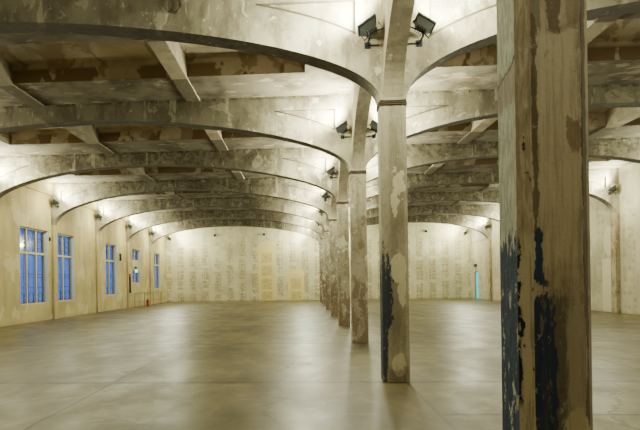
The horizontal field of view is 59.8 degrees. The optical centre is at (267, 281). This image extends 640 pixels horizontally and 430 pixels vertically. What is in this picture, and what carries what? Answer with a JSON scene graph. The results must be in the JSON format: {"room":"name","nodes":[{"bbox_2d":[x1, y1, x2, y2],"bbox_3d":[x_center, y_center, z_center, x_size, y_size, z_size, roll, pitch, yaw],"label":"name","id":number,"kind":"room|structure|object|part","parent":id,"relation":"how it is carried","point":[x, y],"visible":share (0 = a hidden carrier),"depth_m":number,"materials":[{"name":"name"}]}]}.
{"room":"empty warehouse","nodes":[
{"label":"empty warehouse","id":0,"kind":"room"},
{"bbox_2d":[0,187,166,326],"bbox_3d":[-11.541,-1.577,25.006,0.320,7.000,55.450,-1,0,4],"label":"wall","id":1,"kind":"structure","parent":0,"point":[22,206],"depth_m":31.55,"materials":[{"name":"beige paint"}]},
{"bbox_2d":[20,226,48,304],"bbox_3d":[-11.434,-0.748,26.729,0.341,3.660,2.822,-1,0,4],"label":"window","id":2,"kind":"structure","parent":1,"relation":"in","point":[25,238],"depth_m":27.15,"materials":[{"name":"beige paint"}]},
{"bbox_2d":[51,225,58,318],"bbox_3d":[-11.067,-0.508,28.735,0.119,4.850,0.450,-1,0,4],"label":"wall pier","id":3,"kind":"object","parent":1,"relation":"attached to","point":[53,227],"visible":0.93,"depth_m":28.59,"materials":[{"name":"paint"}]},
{"bbox_2d":[57,234,74,301],"bbox_3d":[-11.212,-0.743,30.222,0.341,3.734,2.322,-1,0,4],"label":"window","id":4,"kind":"structure","parent":1,"relation":"in","point":[72,266],"depth_m":31.10,"materials":[{"name":"beige paint"}]},
{"bbox_2d":[57,235,69,299],"bbox_3d":[-11.367,-0.741,30.232,0.032,3.734,2.322,-1,0,4],"label":"iron grille","id":5,"kind":"object","parent":4,"relation":"attached to","point":[60,249],"depth_m":30.23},
{"bbox_2d":[23,180,149,228],"bbox_3d":[-11.357,-4.745,24.992,0.140,0.630,54.850,-1,0,4],"label":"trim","id":6,"kind":"structure","parent":1,"relation":"attached to","point":[43,186],"depth_m":27.75,"materials":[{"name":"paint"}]},
{"bbox_2d":[95,235,100,311],"bbox_3d":[-10.683,-0.514,34.773,0.119,4.850,0.450,-1,0,4],"label":"wall pier","id":7,"kind":"object","parent":1,"relation":"attached to","point":[97,237],"visible":0.9,"depth_m":34.60,"materials":[{"name":"paint"}]},
{"bbox_2d":[106,244,116,295],"bbox_3d":[-10.755,-0.796,37.432,0.341,3.531,2.172,-1,0,4],"label":"window","id":8,"kind":"structure","parent":1,"relation":"in","point":[114,272],"depth_m":38.44,"materials":[{"name":"beige paint"}]},
{"bbox_2d":[106,245,112,294],"bbox_3d":[-10.909,-0.794,37.442,0.032,3.531,2.172,-1,0,4],"label":"iron grille","id":9,"kind":"object","parent":8,"relation":"attached to","point":[108,249],"depth_m":37.40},
{"bbox_2d":[126,242,130,307],"bbox_3d":[-10.299,-0.520,40.810,0.119,4.850,0.450,-1,0,4],"label":"wall pier","id":10,"kind":"object","parent":1,"relation":"attached to","point":[127,243],"visible":1,"depth_m":40.59,"materials":[{"name":"paint"}]},
{"bbox_2d":[129,274,130,292],"bbox_3d":[-10.171,0.103,40.798,0.120,1.400,0.120,-1,0,4],"label":"pole","id":11,"kind":"object","parent":10,"relation":"attached to","point":[129,274],"visible":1,"depth_m":40.75,"materials":[{"name":"black plastic"}]},
{"bbox_2d":[132,249,140,282],"bbox_3d":[-10.405,-1.190,43.021,0.341,2.812,2.072,-1,0,4],"label":"window","id":12,"kind":"structure","parent":1,"relation":"in","point":[135,263],"depth_m":43.75,"materials":[{"name":"beige paint"}]},
{"bbox_2d":[149,247,152,303],"bbox_3d":[-9.915,-0.525,46.848,0.119,4.850,0.450,-1,0,4],"label":"wall pier","id":13,"kind":"object","parent":1,"relation":"attached to","point":[150,248],"visible":0.8,"depth_m":46.63,"materials":[{"name":"paint"}]},
{"bbox_2d":[154,253,160,288],"bbox_3d":[-10.009,-0.918,49.183,0.341,3.284,2.122,-1,0,4],"label":"window","id":14,"kind":"structure","parent":1,"relation":"in","point":[156,257],"depth_m":50.17,"materials":[{"name":"beige paint"}]},
{"bbox_2d":[166,223,470,301],"bbox_3d":[4.449,-1.810,51.620,28.220,7.000,0.300,-1,0,4],"label":"wall","id":15,"kind":"structure","parent":0,"point":[240,263],"depth_m":51.68,"materials":[{"name":"beige paint"}]},
{"bbox_2d":[0,298,639,429],"bbox_3d":[2.752,1.815,24.101,29.020,0.200,55.450,-1,0,4],"label":"floor","id":16,"kind":"structure","parent":0,"point":[282,364],"depth_m":10.90,"materials":[{"name":"concrete"}]},
{"bbox_2d":[134,291,168,305],"bbox_3d":[-9.420,1.349,45.391,0.140,1.088,10.040,-1,0,4],"label":"steel railing","id":17,"kind":"object","parent":16,"relation":"on","point":[153,299],"visible":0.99,"depth_m":44.23,"materials":[{"name":"metal"}]},
{"bbox_2d":[319,235,321,301],"bbox_3d":[4.488,-1.809,45.931,0.492,6.997,0.492,-1,0,4],"label":"concrete column","id":18,"kind":"structure","parent":16,"relation":"on","point":[320,244],"depth_m":45.72,"materials":[{"name":"concrete"}]},
{"bbox_2d":[321,226,325,305],"bbox_3d":[4.104,-1.804,39.893,0.492,6.997,0.492,-1,0,4],"label":"concrete column","id":19,"kind":"structure","parent":16,"relation":"on","point":[322,238],"depth_m":39.68,"materials":[{"name":"concrete"}]},
{"bbox_2d":[324,214,330,309],"bbox_3d":[3.720,-1.798,33.855,0.492,6.997,0.492,-1,0,4],"label":"concrete column","id":20,"kind":"structure","parent":16,"relation":"on","point":[327,235],"depth_m":33.64,"materials":[{"name":"concrete"}]},
{"bbox_2d":[329,194,337,315],"bbox_3d":[3.336,-1.792,27.818,0.492,6.997,0.492,-1,0,4],"label":"concrete column","id":21,"kind":"structure","parent":16,"relation":"on","point":[332,221],"depth_m":27.60,"materials":[{"name":"concrete"}]},
{"bbox_2d":[336,159,349,325],"bbox_3d":[2.952,-1.787,21.780,0.492,6.997,0.492,-1,0,4],"label":"concrete column","id":22,"kind":"structure","parent":16,"relation":"on","point":[343,270],"depth_m":21.56,"materials":[{"name":"concrete"}]},
{"bbox_2d":[349,94,368,342],"bbox_3d":[2.568,-1.781,15.742,0.492,6.997,0.492,-1,0,4],"label":"concrete column","id":23,"kind":"structure","parent":16,"relation":"on","point":[357,176],"depth_m":15.52,"materials":[{"name":"concrete"}]},
{"bbox_2d":[376,0,409,381],"bbox_3d":[2.185,-1.776,9.704,0.492,6.997,0.492,-1,0,4],"label":"concrete column","id":24,"kind":"structure","parent":16,"relation":"on","point":[391,111],"depth_m":9.48,"materials":[{"name":"paint"}]},
{"bbox_2d":[496,0,592,429],"bbox_3d":[1.801,-1.770,3.667,0.492,6.997,0.492,-1,0,4],"label":"concrete column","id":25,"kind":"structure","parent":16,"relation":"on","point":[542,65],"depth_m":3.45,"materials":[{"name":"concrete"}]},
{"bbox_2d":[0,12,639,226],"bbox_3d":[2.642,-5.684,24.101,28.820,0.800,55.450,-1,0,4],"label":"ceiling","id":26,"kind":"structure","parent":0,"point":[53,69],"depth_m":14.84,"materials":[{"name":"concrete"}]},
{"bbox_2d":[0,57,43,106],"bbox_3d":[-6.898,-5.353,13.310,0.400,0.517,5.594,-1,0,4],"label":"ceiling beam","id":27,"kind":"structure","parent":26,"relation":"attached to","point":[6,69],"depth_m":14.49,"materials":[{"name":"beige concrete"}]},
{"bbox_2d":[63,125,114,154],"bbox_3d":[-6.514,-5.359,19.347,0.400,0.517,5.594,-1,0,4],"label":"ceiling beam","id":28,"kind":"structure","parent":26,"relation":"attached to","point":[89,134],"depth_m":19.80,"materials":[{"name":"beige concrete"}]},
{"bbox_2d":[127,167,154,181],"bbox_3d":[-6.130,-5.365,25.385,0.400,0.517,5.594,-1,0,4],"label":"ceiling beam","id":29,"kind":"structure","parent":26,"relation":"attached to","point":[140,171],"depth_m":26.20,"materials":[{"name":"beige concrete"}]},
{"bbox_2d":[0,147,336,201],"bbox_3d":[-4.435,-4.104,22.244,14.284,2.147,0.456,-1,0,4],"label":"beam","id":30,"kind":"structure","parent":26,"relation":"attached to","point":[307,165],"depth_m":21.97,"materials":[{"name":"concrete"}]},
{"bbox_2d":[326,166,336,178],"bbox_3d":[2.471,-4.219,21.380,0.442,0.437,0.403,-1,0,4],"label":"floodlight","id":31,"kind":"object","parent":30,"relation":"attached to","point":[331,171],"visible":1,"depth_m":21.21,"materials":[{"name":"black metal"}]},
{"bbox_2d":[164,192,180,198],"bbox_3d":[-5.746,-5.370,31.423,0.400,0.517,5.594,-1,0,4],"label":"ceiling beam","id":32,"kind":"structure","parent":26,"relation":"attached to","point":[171,194],"depth_m":32.71,"materials":[{"name":"beige concrete"}]},
{"bbox_2d":[146,39,199,100],"bbox_3d":[-2.328,-5.420,13.019,0.400,0.517,5.594,-1,0,4],"label":"ceiling beam","id":33,"kind":"structure","parent":26,"relation":"attached to","point":[171,55],"depth_m":13.32,"materials":[{"name":"beige concrete"}]},
{"bbox_2d":[0,94,349,170],"bbox_3d":[-4.819,-4.099,16.207,14.284,2.147,0.456,-1,0,4],"label":"beam","id":34,"kind":"structure","parent":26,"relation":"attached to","point":[311,121],"depth_m":15.77,"materials":[{"name":"concrete"}]},
{"bbox_2d":[336,120,350,138],"bbox_3d":[2.087,-4.213,15.342,0.442,0.437,0.403,-1,0,4],"label":"floodlight","id":35,"kind":"object","parent":34,"relation":"attached to","point":[342,128],"visible":1,"depth_m":15.17,"materials":[{"name":"black metal"}]},
{"bbox_2d":[0,0,379,105],"bbox_3d":[-5.205,-4.093,10.127,14.284,2.147,0.540,-1,0,4],"label":"beam","id":36,"kind":"structure","parent":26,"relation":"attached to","point":[321,34],"depth_m":9.68,"materials":[{"name":"concrete"}]},
{"bbox_3d":[-1.630,-4.854,9.673,0.252,0.327,0.089,-1,0,4],"label":"cable coil","id":37,"kind":"part","parent":36,"relation":"part of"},
{"bbox_2d":[357,14,383,48],"bbox_3d":[1.704,-4.208,9.305,0.442,0.437,0.403,-1,0,4],"label":"floodlight","id":38,"kind":"object","parent":36,"relation":"attached to","point":[367,28],"visible":1,"depth_m":9.14,"materials":[{"name":"black metal"}]},
{"bbox_2d":[51,177,329,225],"bbox_3d":[-4.051,-4.110,28.282,14.284,2.147,0.456,-1,0,4],"label":"beam","id":39,"kind":"structure","parent":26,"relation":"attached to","point":[70,196],"depth_m":28.10,"materials":[{"name":"concrete"}]},
{"bbox_2d":[51,199,58,207],"bbox_3d":[-10.847,-4.024,28.290,0.442,0.437,0.403,-1,0,4],"label":"floodlight","id":40,"kind":"object","parent":39,"relation":"attached to","point":[55,202],"visible":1,"depth_m":28.12,"materials":[{"name":"black metal"}]},
{"bbox_2d":[321,192,329,200],"bbox_3d":[2.855,-4.224,27.418,0.442,0.437,0.403,-1,0,4],"label":"floodlight","id":41,"kind":"object","parent":39,"relation":"attached to","point":[325,195],"visible":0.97,"depth_m":27.25,"materials":[{"name":"black metal"}]},
{"bbox_2d":[189,207,198,211],"bbox_3d":[-5.363,-5.376,37.461,0.400,0.517,5.594,-1,0,4],"label":"ceiling beam","id":42,"kind":"structure","parent":26,"relation":"attached to","point":[194,209],"depth_m":39.11,"materials":[{"name":"beige concrete"}]},
{"bbox_2d":[95,196,324,234],"bbox_3d":[-3.667,-4.115,34.320,14.284,2.147,0.456,-1,0,4],"label":"beam","id":43,"kind":"structure","parent":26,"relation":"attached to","point":[111,211],"depth_m":34.17,"materials":[{"name":"concrete"}]},
{"bbox_2d":[204,129,227,150],"bbox_3d":[-1.944,-5.426,19.057,0.400,0.517,5.594,-1,0,4],"label":"ceiling beam","id":44,"kind":"structure","parent":26,"relation":"attached to","point":[215,136],"depth_m":20.07,"materials":[{"name":"beige concrete"}]},
{"bbox_2d":[126,210,321,241],"bbox_3d":[-3.283,-4.121,40.358,14.284,2.147,0.456,-1,0,4],"label":"beam","id":45,"kind":"structure","parent":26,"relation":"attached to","point":[139,222],"depth_m":40.23,"materials":[{"name":"concrete"}]},
{"bbox_2d":[149,219,318,246],"bbox_3d":[-2.899,-4.127,46.396,14.284,2.147,0.456,-1,0,4],"label":"beam","id":46,"kind":"structure","parent":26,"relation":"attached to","point":[162,230],"depth_m":46.27,"materials":[{"name":"concrete"}]},
{"bbox_2d":[231,170,244,178],"bbox_3d":[-1.560,-5.431,25.095,0.400,0.517,5.594,-1,0,4],"label":"ceiling beam","id":47,"kind":"structure","parent":26,"relation":"attached to","point":[238,175],"depth_m":26.88,"materials":[{"name":"beige concrete"}]},
{"bbox_2d":[326,215,328,228],"bbox_3d":[3.492,-4.246,30.837,0.340,2.095,5.596,-1,0,4],"label":"beam","id":48,"kind":"structure","parent":26,"relation":"attached to","point":[327,217],"depth_m":33.49,"materials":[{"name":"concrete"}]},
{"bbox_2d":[330,194,336,217],"bbox_3d":[3.108,-4.240,24.799,0.340,2.095,5.596,-1,0,4],"label":"beam","id":49,"kind":"structure","parent":26,"relation":"attached to","point":[332,199],"depth_m":27.42,"materials":[{"name":"concrete"}]},
{"bbox_2d":[338,160,348,199],"bbox_3d":[2.725,-4.235,18.761,0.340,2.095,5.596,-1,0,4],"label":"beam","id":50,"kind":"structure","parent":26,"relation":"attached to","point":[343,171],"depth_m":21.24,"materials":[{"name":"concrete"}]},
{"bbox_2d":[351,83,371,168],"bbox_3d":[2.341,-4.229,12.723,0.340,2.095,5.596,-1,0,4],"label":"beam","id":51,"kind":"structure","parent":26,"relation":"attached to","point":[360,98],"depth_m":14.78,"materials":[{"name":"concrete"}]},
{"bbox_2d":[382,0,414,96],"bbox_3d":[1.957,-4.224,6.685,0.340,2.095,5.596,-1,0,4],"label":"beam","id":52,"kind":"structure","parent":26,"relation":"attached to","point":[396,14],"depth_m":9.10,"materials":[{"name":"concrete"}]},
{"bbox_2d":[349,215,491,240],"bbox_3d":[11.404,-4.335,45.486,13.484,2.147,0.456,-1,0,4],"label":"beam","id":53,"kind":"structure","parent":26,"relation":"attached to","point":[476,223],"depth_m":45.02,"materials":[{"name":"concrete"}]},
{"bbox_2d":[349,191,498,215],"bbox_3d":[10.637,-4.324,33.410,13.484,2.147,0.456,-1,0,4],"label":"beam","id":54,"kind":"structure","parent":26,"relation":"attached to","point":[475,196],"depth_m":33.20,"materials":[{"name":"concrete"}]},
{"bbox_2d":[349,204,499,222],"bbox_3d":[11.021,-4.330,39.448,13.484,2.147,0.456,-1,0,4],"label":"beam","id":55,"kind":"structure","parent":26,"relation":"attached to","point":[490,211],"depth_m":39.09,"materials":[{"name":"concrete"}]},
{"bbox_2d":[423,163,443,173],"bbox_3d":[7.690,-5.566,24.506,0.400,0.517,5.594,-1,0,4],"label":"ceiling beam","id":56,"kind":"structure","parent":26,"relation":"attached to","point":[434,167],"depth_m":25.89,"materials":[{"name":"beige concrete"}]},
{"bbox_2d":[452,201,465,205],"bbox_3d":[13.048,-5.645,36.290,0.400,0.517,5.594,-1,0,4],"label":"ceiling beam","id":57,"kind":"structure","parent":26,"relation":"attached to","point":[459,202],"depth_m":38.01,"materials":[{"name":"beige concrete"}]},
{"bbox_2d":[457,117,497,143],"bbox_3d":[7.306,-5.561,18.468,0.400,0.517,5.594,-1,0,4],"label":"ceiling beam","id":58,"kind":"structure","parent":26,"relation":"attached to","point":[477,127],"depth_m":19.26,"materials":[{"name":"beige concrete"}]},
{"bbox_2d":[349,168,618,213],"bbox_3d":[10.253,-4.319,27.373,13.484,2.147,0.456,-1,0,4],"label":"beam","id":59,"kind":"structure","parent":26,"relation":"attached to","point":[601,181],"depth_m":27.13,"materials":[{"name":"concrete"}]},
{"bbox_2d":[608,185,617,194],"bbox_3d":[16.516,-4.424,26.549,0.442,0.437,0.403,-1,0,4],"label":"floodlight","id":60,"kind":"object","parent":59,"relation":"attached to","point":[612,189],"visible":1,"depth_m":26.39,"materials":[{"name":"black metal"}]},
{"bbox_2d":[480,184,498,191],"bbox_3d":[12.664,-5.639,30.252,0.400,0.517,5.594,-1,0,4],"label":"ceiling beam","id":61,"kind":"structure","parent":26,"relation":"attached to","point":[491,186],"depth_m":31.54,"materials":[{"name":"beige concrete"}]},
{"bbox_2d":[348,137,639,188],"bbox_3d":[9.869,-4.313,21.335,13.484,2.147,0.456,-1,0,4],"label":"beam","id":62,"kind":"structure","parent":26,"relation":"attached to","point":[622,149],"depth_m":21.26,"materials":[{"name":"concrete"}]},
{"bbox_2d":[366,84,639,168],"bbox_3d":[9.485,-4.307,15.297,13.484,2.147,0.456,-1,0,4],"label":"beam","id":63,"kind":"structure","parent":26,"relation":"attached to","point":[426,111],"depth_m":15.36,"materials":[{"name":"concrete"}]},
{"bbox_2d":[367,119,377,137],"bbox_3d":[2.944,-4.226,15.288,0.442,0.437,0.403,-1,0,4],"label":"floodlight","id":64,"kind":"object","parent":63,"relation":"attached to","point":[374,127],"visible":0.79,"depth_m":15.13,"materials":[{"name":"black metal"}]},
{"bbox_2d":[406,0,639,92],"bbox_3d":[9.101,-4.302,9.259,13.484,2.147,0.456,-1,0,4],"label":"beam","id":65,"kind":"structure","parent":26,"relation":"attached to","point":[462,27],"depth_m":9.45,"materials":[{"name":"concrete"}]},
{"bbox_2d":[410,12,436,46],"bbox_3d":[2.560,-4.220,9.250,0.442,0.437,0.403,-1,0,4],"label":"floodlight","id":66,"kind":"object","parent":65,"relation":"attached to","point":[423,24],"visible":0.98,"depth_m":9.09,"materials":[{"name":"black metal"}]},
{"bbox_2d":[587,14,622,43],"bbox_3d":[6.923,-5.555,12.431,0.400,0.517,5.594,-1,0,4],"label":"ceiling beam","id":67,"kind":"structure","parent":26,"relation":"attached to","point":[595,27],"depth_m":11.46,"materials":[{"name":"beige concrete"}]},
{"bbox_2d":[589,107,639,139],"bbox_3d":[11.897,-5.628,18.177,0.400,0.517,5.594,-1,0,4],"label":"ceiling beam","id":68,"kind":"structure","parent":26,"relation":"attached to","point":[616,117],"depth_m":18.66,"materials":[{"name":"beige concrete"}]},
{"bbox_2d":[470,163,639,314],"bbox_3d":[16.929,-1.992,23.196,0.300,7.000,55.450,-1,0,4],"label":"wall","id":69,"kind":"structure","parent":0,"point":[629,175],"depth_m":27.94,"materials":[{"name":"beige paint"}]},
{"bbox_2d":[475,271,478,298],"bbox_3d":[18.552,0.274,48.872,0.125,2.420,1.200,-1,0,4],"label":"door","id":70,"kind":"structure","parent":69,"relation":"in","point":[476,272],"depth_m":49.08,"materials":[{"name":"glass"}]},
{"bbox_3d":[18.580,0.299,48.870,0.030,2.330,1.060,-1,0,4],"label":"pane","id":71,"kind":"part","parent":70,"relation":"part of","materials":[{"name":"teal glass"}]},
{"bbox_2d":[487,240,491,299],"bbox_3d":[18.084,-0.934,45.068,0.199,4.850,0.450,-1,0,4],"label":"wall pier","id":72,"kind":"object","parent":69,"relation":"attached to","point":[489,243],"visible":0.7,"depth_m":44.84,"materials":[{"name":"paint"}]},
{"bbox_2d":[610,213,620,312],"bbox_3d":[16.933,-0.917,26.954,0.199,4.850,0.450,-1,0,4],"label":"wall pier","id":73,"kind":"object","parent":69,"relation":"attached to","point":[614,217],"visible":0.92,"depth_m":26.78,"materials":[{"name":"paint"}]}
]}

